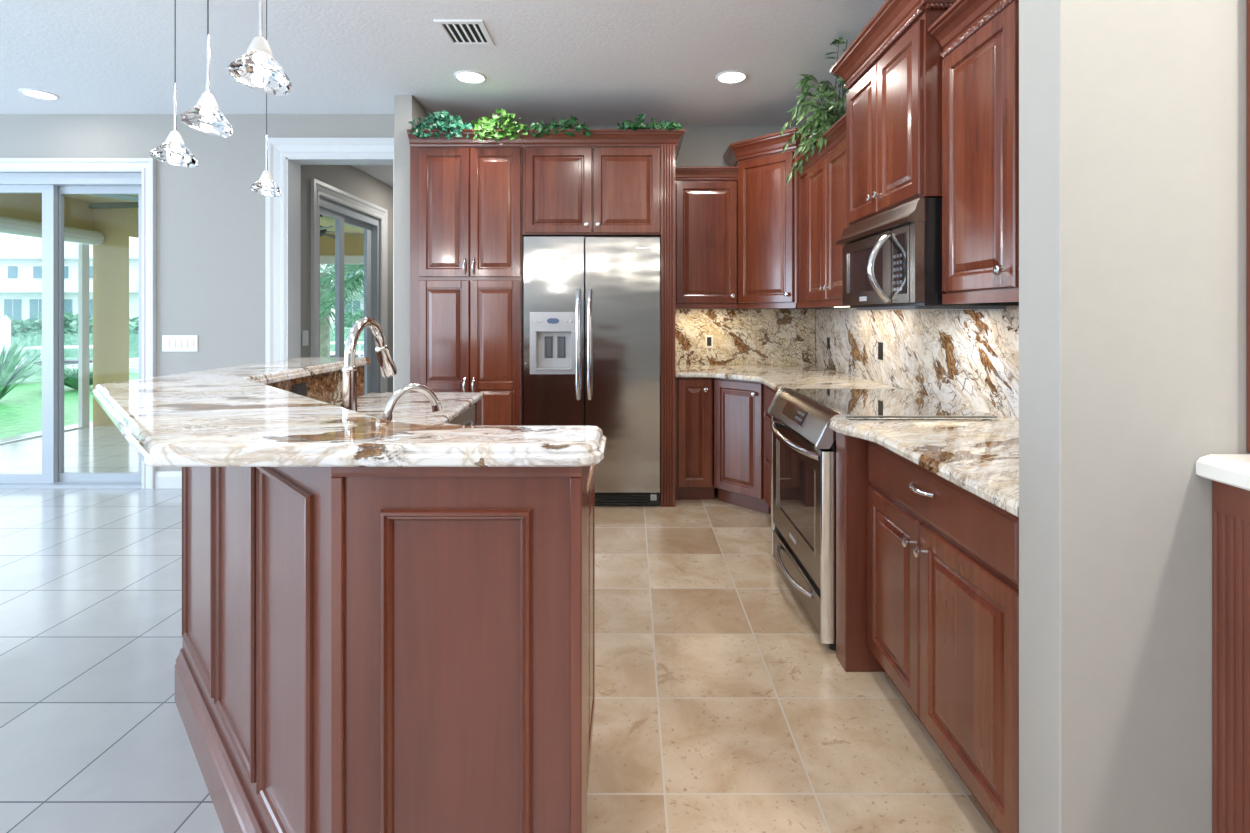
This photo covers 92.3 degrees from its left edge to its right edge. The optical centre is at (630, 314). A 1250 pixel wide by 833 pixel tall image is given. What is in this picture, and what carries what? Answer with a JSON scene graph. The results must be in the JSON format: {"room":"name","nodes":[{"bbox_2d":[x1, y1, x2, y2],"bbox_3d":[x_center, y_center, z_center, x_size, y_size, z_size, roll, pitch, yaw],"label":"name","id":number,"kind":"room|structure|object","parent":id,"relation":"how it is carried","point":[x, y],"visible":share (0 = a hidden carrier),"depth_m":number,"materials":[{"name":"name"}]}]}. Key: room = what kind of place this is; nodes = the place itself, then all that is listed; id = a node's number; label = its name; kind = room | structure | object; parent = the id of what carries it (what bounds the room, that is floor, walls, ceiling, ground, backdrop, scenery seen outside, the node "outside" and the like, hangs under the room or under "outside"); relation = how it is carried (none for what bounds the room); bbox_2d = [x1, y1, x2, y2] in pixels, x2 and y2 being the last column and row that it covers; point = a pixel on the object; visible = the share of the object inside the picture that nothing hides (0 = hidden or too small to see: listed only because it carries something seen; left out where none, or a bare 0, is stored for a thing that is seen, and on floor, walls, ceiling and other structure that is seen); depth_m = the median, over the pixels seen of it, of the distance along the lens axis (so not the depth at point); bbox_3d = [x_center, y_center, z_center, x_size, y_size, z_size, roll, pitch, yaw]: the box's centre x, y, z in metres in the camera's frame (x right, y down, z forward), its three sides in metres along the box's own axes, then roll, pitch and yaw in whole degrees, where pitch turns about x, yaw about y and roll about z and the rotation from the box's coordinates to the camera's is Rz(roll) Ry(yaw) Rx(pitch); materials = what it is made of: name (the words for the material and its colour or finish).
{"room":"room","nodes":[
{"label":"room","id":0,"kind":"room"},
{"bbox_2d":[0,193,93,230],"bbox_3d":[-6.350,0.040,5.745,0.300,2.660,2.370,0,0,0],"label":"wall","id":1,"kind":"structure","parent":0,"point":[22,206],"depth_m":6.27,"materials":[{"name":"paint"}]},
{"bbox_2d":[0,216,103,444],"bbox_3d":[-6.140,0.195,5.825,0.200,2.290,2.130,0,0,0],"label":"frame","id":2,"kind":"structure","parent":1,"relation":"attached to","point":[12,226],"depth_m":6.78,"materials":[{"name":"white paint"}]},
{"bbox_2d":[0,421,137,473],"bbox_3d":[-4.700,1.346,7.176,3.599,0.128,5.249,0,0,0],"label":"floor","id":3,"kind":"structure","parent":0,"point":[93,448],"depth_m":5.53,"materials":[{"name":"tile"}]},
{"bbox_2d":[0,114,393,470],"bbox_3d":[-5.093,-0.100,4.475,7.014,2.740,0.150,0,0,0],"label":"wall","id":4,"kind":"structure","parent":0,"point":[210,223],"depth_m":4.40,"materials":[{"name":"paint"}]},
{"bbox_2d":[0,173,141,487],"bbox_3d":[-4.862,0.113,4.475,2.575,2.315,0.150,0,0,0],"label":"door","id":5,"kind":"structure","parent":4,"relation":"in","point":[53,187],"depth_m":4.46,"materials":[{"name":"white metal"}]},
{"bbox_2d":[0,158,155,488],"bbox_3d":[-4.862,0.065,4.385,2.765,2.410,0.030,0,0,0],"label":"trim","id":6,"kind":"structure","parent":4,"relation":"attached to","point":[147,166],"depth_m":4.38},
{"bbox_2d":[155,471,181,487],"bbox_3d":[-3.070,1.210,4.393,0.819,0.120,0.014,0,0,0],"label":"baseboard","id":7,"kind":"structure","parent":4,"relation":"attached to","point":[163,479],"depth_m":4.39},
{"bbox_2d":[162,335,197,351],"bbox_3d":[-3.295,0.212,4.394,0.256,0.117,0.010,0,0,0],"label":"light switch","id":8,"kind":"object","parent":4,"relation":"attached to","point":[170,343],"visible":1,"depth_m":4.39,"materials":[{"name":"white plastic"}]},
{"bbox_2d":[265,138,393,391],"bbox_3d":[-2.127,-0.009,4.385,1.064,2.558,0.030,0,0,0],"label":"trim","id":9,"kind":"structure","parent":4,"relation":"attached to","point":[279,149],"depth_m":4.38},
{"bbox_2d":[286,158,392,359],"bbox_3d":[-2.127,0.061,4.475,0.785,2.418,0.170,0,0,0],"label":"trim","id":10,"kind":"structure","parent":4,"relation":"attached to","point":[293,165],"depth_m":4.46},
{"bbox_2d":[64,195,363,233],"bbox_3d":[-4.750,-1.350,7.200,3.700,0.120,5.299,0,0,0],"label":"ceiling","id":11,"kind":"structure","parent":0,"point":[325,221],"depth_m":7.90,"materials":[{"name":"beige paint"}]},
{"bbox_2d":[88,195,137,208],"bbox_3d":[-4.448,-1.135,5.743,1.352,0.300,1.422,0,0,-6],"label":"ceiling fan","id":12,"kind":"object","parent":11,"relation":"hanging from","point":[113,205],"visible":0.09,"depth_m":5.65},
{"bbox_2d":[320,214,363,238],"bbox_3d":[-3.885,-1.135,7.574,1.352,0.300,1.422,0,0,-20],"label":"ceiling fan","id":13,"kind":"object","parent":11,"relation":"hanging from","point":[323,230],"visible":0.23,"depth_m":7.56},
{"bbox_2d":[93,203,363,424],"bbox_3d":[-4.967,0.040,8.735,1.918,2.660,4.346,0,0,42],"label":"wall","id":14,"kind":"structure","parent":0,"point":[111,257],"depth_m":6.93,"materials":[{"name":"paint"}]},
{"bbox_2d":[320,255,363,263],"bbox_3d":[-4.100,0.170,9.580,2.360,2.220,0.160,0,0,0],"label":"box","id":15,"kind":"object","parent":14,"relation":"attached to","point":[324,259],"visible":0.02,"depth_m":9.50,"materials":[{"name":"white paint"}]},
{"bbox_2d":[301,165,392,391],"bbox_3d":[-2.825,-0.100,6.575,0.150,2.740,4.049,0,0,0],"label":"wall","id":16,"kind":"structure","parent":0,"point":[349,179],"depth_m":5.67,"materials":[{"name":"paint"}]},
{"bbox_2d":[302,330,308,345],"bbox_3d":[-2.744,0.200,5.070,0.010,0.130,0.090,0,0,0],"label":"light switch","id":17,"kind":"object","parent":16,"relation":"attached to","point":[305,334],"visible":1,"depth_m":5.06,"materials":[{"name":"white plastic"}]},
{"bbox_2d":[319,197,378,394],"bbox_3d":[-2.825,0.110,5.940,0.150,2.320,1.320,0,0,0],"label":"door","id":18,"kind":"structure","parent":16,"relation":"in","point":[342,214],"depth_m":6.16,"materials":[{"name":"white metal"}]},
{"bbox_2d":[311,178,387,391],"bbox_3d":[-2.735,0.050,5.940,0.030,2.440,1.560,0,0,0],"label":"trim","id":19,"kind":"structure","parent":16,"relation":"attached to","point":[318,188],"depth_m":5.59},
{"bbox_2d":[394,95,434,391],"bbox_3d":[-1.524,-0.100,4.354,0.121,2.740,0.669,0,0,0],"label":"wall","id":20,"kind":"structure","parent":0,"point":[407,108],"depth_m":4.02,"materials":[{"name":"paint"}]},
{"bbox_2d":[0,0,885,186],"bbox_3d":[-3.350,-1.520,2.000,10.700,0.100,13.400,0,0,0],"label":"ceiling","id":21,"kind":"structure","parent":0,"point":[595,62],"depth_m":3.40,"materials":[{"name":"paint"}]},
{"bbox_2d":[19,88,59,99],"bbox_3d":[-3.940,-1.466,4.000,0.196,0.009,0.196,0,0,0],"label":"recessed light","id":22,"kind":"object","parent":21,"relation":"in","point":[39,94],"visible":1,"depth_m":3.99,"materials":[{"name":"white paint"}]},
{"bbox_2d":[150,0,198,167],"bbox_3d":[-1.479,-0.974,1.951,0.121,0.991,0.125,0,0,11],"label":"pendant light","id":23,"kind":"object","parent":21,"relation":"hanging from","point":[173,151],"visible":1,"depth_m":1.93,"materials":[{"name":"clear glass"}]},
{"bbox_2d":[180,0,232,137],"bbox_3d":[-1.163,-0.982,1.650,0.121,0.977,0.124,0,0,0],"label":"pendant light","id":24,"kind":"object","parent":21,"relation":"hanging from","point":[205,117],"visible":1,"depth_m":1.63,"materials":[{"name":"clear glass"}]},
{"bbox_2d":[227,0,290,95],"bbox_3d":[-0.802,-0.976,1.302,0.117,0.987,0.125,0,0,-6],"label":"pendant light","id":25,"kind":"object","parent":21,"relation":"hanging from","point":[257,69],"visible":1,"depth_m":1.27,"materials":[{"name":"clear glass"}]},
{"bbox_2d":[250,0,281,196],"bbox_3d":[-1.608,-0.995,2.650,0.120,0.951,0.126,0,0,6],"label":"pendant light","id":26,"kind":"object","parent":21,"relation":"hanging from","point":[265,185],"visible":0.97,"depth_m":2.63,"materials":[{"name":"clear glass"}]},
{"bbox_2d":[433,20,494,45],"bbox_3d":[-0.860,-1.466,3.130,0.248,0.008,0.278,0,0,0],"label":"ceiling vent","id":27,"kind":"object","parent":21,"relation":"in","point":[456,32],"visible":1,"depth_m":3.12,"materials":[{"name":"white metal"}]},
{"bbox_2d":[454,70,486,83],"bbox_3d":[-0.990,-1.466,3.710,0.196,0.009,0.196,0,0,0],"label":"recessed light","id":28,"kind":"object","parent":21,"relation":"in","point":[467,76],"visible":1,"depth_m":3.70,"materials":[{"name":"white paint"}]},
{"bbox_2d":[716,70,747,83],"bbox_3d":[0.625,-1.466,3.710,0.196,0.009,0.196,0,0,0],"label":"recessed light","id":29,"kind":"object","parent":21,"relation":"in","point":[733,76],"visible":1,"depth_m":3.69,"materials":[{"name":"white paint"}]},
{"bbox_2d":[0,488,999,832],"bbox_3d":[-3.350,1.320,2.000,10.500,0.100,13.200,0,0,0],"label":"floor","id":30,"kind":"structure","parent":0,"point":[721,706],"depth_m":2.01,"materials":[{"name":"tile"}]},
{"bbox_2d":[175,399,594,832],"bbox_3d":[-0.790,0.759,1.985,1.420,1.022,2.030,0,0,0],"label":"kitchen island","id":31,"kind":"object","parent":30,"relation":"on","point":[365,649],"visible":0.86,"depth_m":0.99,"materials":[{"name":"brown wood"}]},
{"bbox_2d":[265,365,364,403],"bbox_3d":[-1.319,0.335,2.487,0.019,0.173,0.935,0,0,0],"label":"backsplash","id":32,"kind":"structure","parent":31,"relation":"attached to","point":[324,387],"depth_m":2.58,"materials":[{"name":"stone"}]},
{"bbox_2d":[292,382,306,396],"bbox_3d":[-1.306,0.303,2.370,0.006,0.060,0.100,0,0,0],"label":"wall outlet","id":33,"kind":"object","parent":32,"relation":"attached to","point":[301,389],"visible":0.73,"depth_m":2.37,"materials":[{"name":"black plastic"}]},
{"bbox_2d":[296,385,303,395],"bbox_3d":[-1.304,0.303,2.370,0.002,0.041,0.056,0,0,0],"label":"socket","id":34,"kind":"object","parent":33,"relation":"attached to","point":[299,388],"depth_m":2.37,"materials":[{"name":"black plastic"}]},
{"bbox_2d":[92,357,605,466],"bbox_3d":[-1.068,0.228,1.816,0.928,0.036,2.527,0,0,-34],"label":"island countertop","id":35,"kind":"structure","parent":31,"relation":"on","point":[228,416],"depth_m":1.07,"materials":[{"name":"stone"}]},
{"bbox_2d":[333,392,482,425],"bbox_3d":[-0.714,0.406,2.067,1.189,0.031,1.907,0,0,0],"label":"island countertop","id":36,"kind":"structure","parent":31,"relation":"on","point":[413,407],"depth_m":2.57,"materials":[{"name":"stone"}]},
{"bbox_2d":[342,317,396,411],"bbox_3d":[-0.696,0.198,1.667,0.128,0.383,0.274,0,0,0],"label":"kitchen faucet","id":37,"kind":"object","parent":36,"relation":"on","point":[387,366],"visible":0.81,"depth_m":1.57,"materials":[{"name":"silver metal"}]},
{"bbox_2d":[382,383,441,420],"bbox_3d":[-0.544,0.280,1.485,0.038,0.220,0.160,0,0,42],"label":"tap","id":38,"kind":"object","parent":36,"relation":"on","point":[435,405],"visible":0.63,"depth_m":1.47,"materials":[{"name":"silver metal"}]},
{"bbox_2d":[448,405,474,425],"bbox_3d":[-1.008,0.848,2.585,0.599,0.845,0.620,0,0,0],"label":"dishwasher","id":39,"kind":"object","parent":30,"relation":"on","point":[467,418],"visible":0.16,"depth_m":2.74,"materials":[{"name":"grey metal"}]},
{"bbox_2d":[407,129,524,425],"bbox_3d":[-1.090,0.030,4.290,0.744,2.480,0.740,0,0,0],"label":"pantry cabinet","id":40,"kind":"object","parent":30,"relation":"on","point":[467,237],"visible":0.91,"depth_m":3.96,"materials":[{"name":"brown wood"}]},
{"bbox_2d":[407,110,473,138],"bbox_3d":[-1.244,-1.247,3.983,0.446,0.217,0.248,0,0,0],"label":"ivy plant","id":41,"kind":"object","parent":40,"relation":"on","point":[456,126],"visible":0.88,"depth_m":3.92,"materials":[{"name":"green plant"}]},
{"bbox_2d":[471,108,527,141],"bbox_3d":[-0.858,-1.244,3.984,0.384,0.244,0.252,0,0,0],"label":"ivy plant","id":42,"kind":"object","parent":40,"relation":"on","point":[486,124],"visible":0.94,"depth_m":3.91,"materials":[{"name":"green plant"}]},
{"bbox_2d":[524,237,659,504],"bbox_3d":[-0.252,0.374,4.253,0.896,1.768,0.794,0,0,0],"label":"refrigerator","id":43,"kind":"object","parent":30,"relation":"on","point":[592,304],"visible":0.95,"depth_m":3.93,"materials":[{"name":"grey metal"}]},
{"bbox_2d":[521,129,684,506],"bbox_3d":[-0.179,0.030,4.290,1.073,2.480,0.740,0,0,0],"label":"tall cabinet","id":44,"kind":"object","parent":30,"relation":"on","point":[606,182],"visible":0.98,"depth_m":3.96,"materials":[{"name":"brown wood"}]},
{"bbox_2d":[523,115,591,137],"bbox_3d":[-0.474,-1.245,3.987,0.459,0.196,0.249,0,0,0],"label":"ivy plant","id":45,"kind":"object","parent":44,"relation":"on","point":[565,124],"visible":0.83,"depth_m":3.93,"materials":[{"name":"green plant"}]},
{"bbox_2d":[616,114,681,130],"bbox_3d":[0.116,-1.258,4.001,0.439,0.154,0.256,0,0,0],"label":"ivy plant","id":46,"kind":"object","parent":44,"relation":"on","point":[639,124],"visible":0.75,"depth_m":3.92,"materials":[{"name":"green plant"}]},
{"bbox_2d":[675,377,713,499],"bbox_3d":[0.438,0.847,4.335,0.275,0.847,0.649,0,0,0],"label":"base cabinet","id":47,"kind":"object","parent":30,"relation":"on","point":[693,395],"visible":0.95,"depth_m":4.04,"materials":[{"name":"brown wood"}]},
{"bbox_2d":[713,378,770,513],"bbox_3d":[0.982,0.847,4.207,0.837,0.847,0.865,0,0,0],"label":"base cabinet","id":48,"kind":"object","parent":30,"relation":"on","point":[739,457],"visible":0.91,"depth_m":3.90,"materials":[{"name":"brown wood"}]},
{"bbox_2d":[675,365,1011,419],"bbox_3d":[0.870,0.406,3.453,1.136,0.031,2.434,0,0,0],"label":"countertop","id":49,"kind":"structure","parent":48,"relation":"on","point":[776,377],"depth_m":3.84,"materials":[{"name":"stone"}]},
{"bbox_2d":[765,385,776,507],"bbox_3d":[1.115,0.847,3.419,0.629,0.847,0.702,0,0,0],"label":"base cabinet","id":50,"kind":"object","parent":30,"relation":"on","point":[770,393],"visible":0.09,"depth_m":3.63,"materials":[{"name":"brown wood"}]},
{"bbox_2d":[767,388,997,650],"bbox_3d":[1.015,0.821,2.647,0.714,0.898,0.815,0,0,0],"label":"range oven","id":51,"kind":"object","parent":30,"relation":"on","point":[803,445],"visible":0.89,"depth_m":2.46,"materials":[{"name":"silver metal"}]},
{"bbox_2d":[792,389,997,418],"bbox_3d":[1.089,0.384,2.647,0.567,0.014,0.815,0,0,0],"label":"cooktop","id":52,"kind":"object","parent":51,"relation":"in","point":[850,403],"depth_m":2.49,"materials":[{"name":"black glass"}]},
{"bbox_2d":[836,432,1018,832],"bbox_3d":[1.096,0.847,1.720,0.668,0.847,1.015,0,0,0],"label":"base cabinet","id":53,"kind":"object","parent":30,"relation":"on","point":[927,567],"visible":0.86,"depth_m":1.63,"materials":[{"name":"brown wood"}]},
{"bbox_2d":[828,420,1018,517],"bbox_3d":[1.085,0.406,1.722,0.706,0.031,1.020,0,0,0],"label":"countertop","id":54,"kind":"structure","parent":53,"relation":"on","point":[980,457],"depth_m":1.77,"materials":[{"name":"stone"}]},
{"bbox_2d":[1196,0,1249,832],"bbox_3d":[1.360,0.045,0.138,0.670,2.450,1.900,0,0,0],"label":"tall cabinet","id":55,"kind":"object","parent":30,"relation":"on","point":[1229,474],"visible":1,"depth_m":1.06,"materials":[{"name":"brown wood"}]},
{"bbox_2d":[472,126,816,364],"bbox_3d":[0.007,-0.100,4.765,3.185,2.740,0.150,0,0,0],"label":"wall","id":56,"kind":"structure","parent":0,"point":[701,146],"depth_m":4.69,"materials":[{"name":"paint"}]},
{"bbox_2d":[675,167,738,308],"bbox_3d":[0.549,-0.553,4.497,0.454,1.020,0.375,0,0,0],"label":"upper cabinet","id":57,"kind":"object","parent":56,"relation":"attached to","point":[705,197],"visible":0.96,"depth_m":4.34,"materials":[{"name":"brown wood"}]},
{"bbox_2d":[675,309,814,364],"bbox_3d":[0.870,0.190,4.680,1.135,0.463,0.018,0,0,0],"label":"backsplash","id":58,"kind":"structure","parent":56,"relation":"attached to","point":[740,336],"depth_m":4.67,"materials":[{"name":"stone"}]},
{"bbox_2d":[705,335,712,347],"bbox_3d":[0.612,0.210,4.666,0.060,0.100,0.006,0,0,0],"label":"wall outlet","id":59,"kind":"object","parent":58,"relation":"attached to","point":[708,338],"visible":1,"depth_m":4.67,"materials":[{"name":"beige plastic"}]},
{"bbox_2d":[707,337,710,345],"bbox_3d":[0.612,0.210,4.664,0.034,0.068,0.002,0,0,0],"label":"socket","id":60,"kind":"object","parent":59,"relation":"attached to","point":[708,338],"depth_m":4.66,"materials":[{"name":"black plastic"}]},
{"bbox_2d":[723,128,809,308],"bbox_3d":[1.073,-0.636,4.309,0.715,1.187,0.711,0,0,0],"label":"upper cabinet","id":61,"kind":"object","parent":56,"relation":"attached to","point":[767,207],"visible":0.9,"depth_m":4.15,"materials":[{"name":"brown wood"}]},
{"bbox_2d":[817,102,849,308],"bbox_3d":[1.530,-0.100,2.949,0.140,2.740,3.482,0,0,0],"label":"wall","id":62,"kind":"structure","parent":0,"point":[845,102],"depth_m":4.34,"materials":[{"name":"paint"}]},
{"bbox_2d":[791,113,849,307],"bbox_3d":[1.258,-0.517,3.442,0.395,0.949,1.113,0,0,0],"label":"upper cabinet","id":63,"kind":"object","parent":62,"relation":"attached to","point":[822,180],"visible":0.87,"depth_m":3.44,"materials":[{"name":"brown wood"}]},
{"bbox_2d":[781,37,848,184],"bbox_3d":[1.151,-1.204,3.521,0.398,0.733,1.140,0,0,0],"label":"ivy plant","id":64,"kind":"object","parent":63,"relation":"on","point":[827,115],"visible":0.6,"depth_m":3.46,"materials":[{"name":"green plant"}]},
{"bbox_2d":[830,0,956,225],"bbox_3d":[1.218,-0.812,2.507,0.475,0.781,0.885,0,0,0],"label":"upper cabinet","id":65,"kind":"object","parent":62,"relation":"attached to","point":[891,71],"visible":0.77,"depth_m":2.34,"materials":[{"name":"brown wood"}]},
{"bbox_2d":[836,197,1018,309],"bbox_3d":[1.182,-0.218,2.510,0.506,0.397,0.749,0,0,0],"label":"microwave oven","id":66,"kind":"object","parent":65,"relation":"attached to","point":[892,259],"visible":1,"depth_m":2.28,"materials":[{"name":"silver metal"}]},
{"bbox_2d":[836,197,924,244],"bbox_3d":[1.018,-0.374,2.510,0.062,0.085,0.749,0,0,0],"label":"vent hood","id":67,"kind":"object","parent":66,"relation":"attached to","point":[911,214],"depth_m":2.36,"materials":[{"name":"silver metal"}]},
{"bbox_2d":[816,306,1018,420],"bbox_3d":[1.450,0.096,2.941,0.019,0.651,3.458,0,0,0],"label":"backsplash","id":68,"kind":"structure","parent":62,"relation":"attached to","point":[968,358],"depth_m":2.85,"materials":[{"name":"stone"}]},
{"bbox_2d":[827,337,829,348],"bbox_3d":[1.435,0.210,4.360,0.006,0.085,0.050,0,0,0],"label":"wall outlet","id":69,"kind":"object","parent":68,"relation":"attached to","point":[828,339],"visible":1,"depth_m":4.35,"materials":[{"name":"black plastic"}]},
{"bbox_2d":[878,342,882,359],"bbox_3d":[1.435,0.210,3.450,0.006,0.100,0.060,0,0,0],"label":"wall outlet","id":70,"kind":"object","parent":68,"relation":"attached to","point":[880,344],"visible":1,"depth_m":3.44,"materials":[{"name":"black plastic"}]},
{"bbox_2d":[878,345,880,356],"bbox_3d":[1.433,0.210,3.450,0.002,0.068,0.034,0,0,0],"label":"socket","id":71,"kind":"object","parent":70,"relation":"attached to","point":[879,346],"depth_m":3.45,"materials":[{"name":"black plastic"}]},
{"bbox_2d":[928,0,1018,303],"bbox_3d":[1.255,-0.526,1.671,0.400,0.978,0.913,0,0,0],"label":"upper cabinet","id":72,"kind":"object","parent":62,"relation":"attached to","point":[979,39],"visible":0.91,"depth_m":1.89,"materials":[{"name":"brown wood"}]},
{"bbox_2d":[1019,0,1249,832],"bbox_3d":[1.280,-0.100,1.149,1.000,2.740,0.117,0,0,0],"label":"wall","id":73,"kind":"structure","parent":0,"point":[1132,113],"depth_m":1.09,"materials":[{"name":"paint"}]},
{"label":"outside","id":74,"kind":"structure","parent":0,"visible":0},
{"bbox_2d":[17,358,129,365],"bbox_3d":[-50.000,2.520,13.950,160.000,0.100,39.900,0,0,0],"label":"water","id":75,"kind":"structure","parent":74,"point":[26,359],"depth_m":32.94,"materials":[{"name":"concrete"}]},
{"bbox_2d":[0,316,10,355],"bbox_3d":[-16.950,1.260,16.250,0.240,2.420,0.240,0,0,0],"label":"mooring post","id":76,"kind":"object","parent":75,"relation":"on","point":[5,322],"visible":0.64,"depth_m":16.18,"materials":[{"name":"white paint"}]},
{"bbox_2d":[15,367,137,372],"bbox_3d":[-7.650,1.860,8.650,13.300,1.220,11.300,0,0,0],"label":"seawall","id":77,"kind":"object","parent":75,"relation":"on","point":[135,369],"visible":0.02,"depth_m":14.01,"materials":[{"name":"white paint"}]},
{"bbox_2d":[16,345,137,367],"bbox_3d":[-16.787,1.696,18.441,4.400,1.448,1.520,0,0,-20],"label":"motor boat","id":78,"kind":"object","parent":75,"relation":"on","point":[133,362],"visible":0.19,"depth_m":18.02,"materials":[{"name":"white paint"}]},
{"bbox_2d":[330,341,363,356],"bbox_3d":[-9.382,1.646,20.021,4.400,1.448,1.520,0,0,-10],"label":"motor boat","id":79,"kind":"object","parent":75,"relation":"on","point":[358,342],"visible":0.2,"depth_m":19.70,"materials":[{"name":"white paint"}]},
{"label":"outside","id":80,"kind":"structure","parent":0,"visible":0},
{"bbox_2d":[11,323,363,357],"bbox_3d":[-50.000,1.770,57.000,160.000,1.400,46.000,0,0,0],"label":"bank","id":81,"kind":"object","parent":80,"point":[34,339],"depth_m":34.00,"materials":[{"name":"green plant"}]},
{"bbox_2d":[0,241,137,325],"bbox_3d":[-56.000,-3.230,60.650,22.000,8.600,11.700,0,0,0],"label":"house","id":82,"kind":"structure","parent":81,"relation":"on","point":[20,263],"depth_m":56.00,"materials":[{"name":"paint"}]},
{"bbox_2d":[0,311,137,337],"bbox_3d":[-34.069,0.489,34.482,16.528,1.698,2.157,0,0,0],"label":"hedge","id":83,"kind":"object","parent":81,"relation":"on","point":[71,327],"visible":0.34,"depth_m":34.04,"materials":[{"name":"green plant"}]},
{"bbox_2d":[330,270,363,324],"bbox_3d":[-21.500,-3.230,66.150,19.000,8.600,10.700,0,0,0],"label":"house","id":84,"kind":"structure","parent":81,"relation":"on","point":[361,305],"depth_m":61.94,"materials":[{"name":"paint"}]},
{"bbox_2d":[333,307,363,329],"bbox_3d":[-16.031,0.223,42.997,10.525,2.141,2.179,0,0,0],"label":"hedge","id":85,"kind":"object","parent":81,"relation":"on","point":[357,317],"visible":0.06,"depth_m":42.55,"materials":[{"name":"green plant"}]},
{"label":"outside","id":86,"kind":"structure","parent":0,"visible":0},
{"bbox_2d":[0,373,137,438],"bbox_3d":[-7.500,1.520,8.500,13.000,0.300,11.000,0,0,0],"label":"lawn","id":87,"kind":"structure","parent":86,"point":[20,408],"depth_m":8.84,"materials":[{"name":"green plant"}]},
{"bbox_2d":[0,341,41,399],"bbox_3d":[-9.857,0.888,9.355,1.471,0.964,1.469,0,0,0],"label":"spiky plant","id":88,"kind":"object","parent":87,"relation":"on","point":[9,375],"visible":0.93,"depth_m":9.32,"materials":[{"name":"green plant"}]},
{"bbox_2d":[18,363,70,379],"bbox_3d":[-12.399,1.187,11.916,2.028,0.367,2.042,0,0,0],"label":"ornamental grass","id":89,"kind":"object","parent":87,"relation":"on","point":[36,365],"depth_m":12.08,"materials":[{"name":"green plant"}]},
{"bbox_2d":[18,365,137,389],"bbox_3d":[-10.087,1.155,10.991,2.058,0.430,2.060,0,0,0],"label":"ornamental grass","id":90,"kind":"object","parent":87,"relation":"on","point":[70,376],"depth_m":10.74,"materials":[{"name":"green plant"}]},
{"bbox_2d":[320,264,363,331],"bbox_3d":[-4.762,-0.040,11.107,2.909,2.834,2.937,0,0,0],"label":"palm tree","id":91,"kind":"object","parent":87,"relation":"on","point":[351,283],"visible":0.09,"depth_m":10.50,"materials":[{"name":"green plant"}]},
{"bbox_2d":[320,264,363,356],"bbox_3d":[-6.907,-0.089,13.405,2.912,2.933,2.939,0,0,0],"label":"palm tree","id":92,"kind":"object","parent":87,"relation":"on","point":[324,327],"visible":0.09,"depth_m":13.28,"materials":[{"name":"green plant"}]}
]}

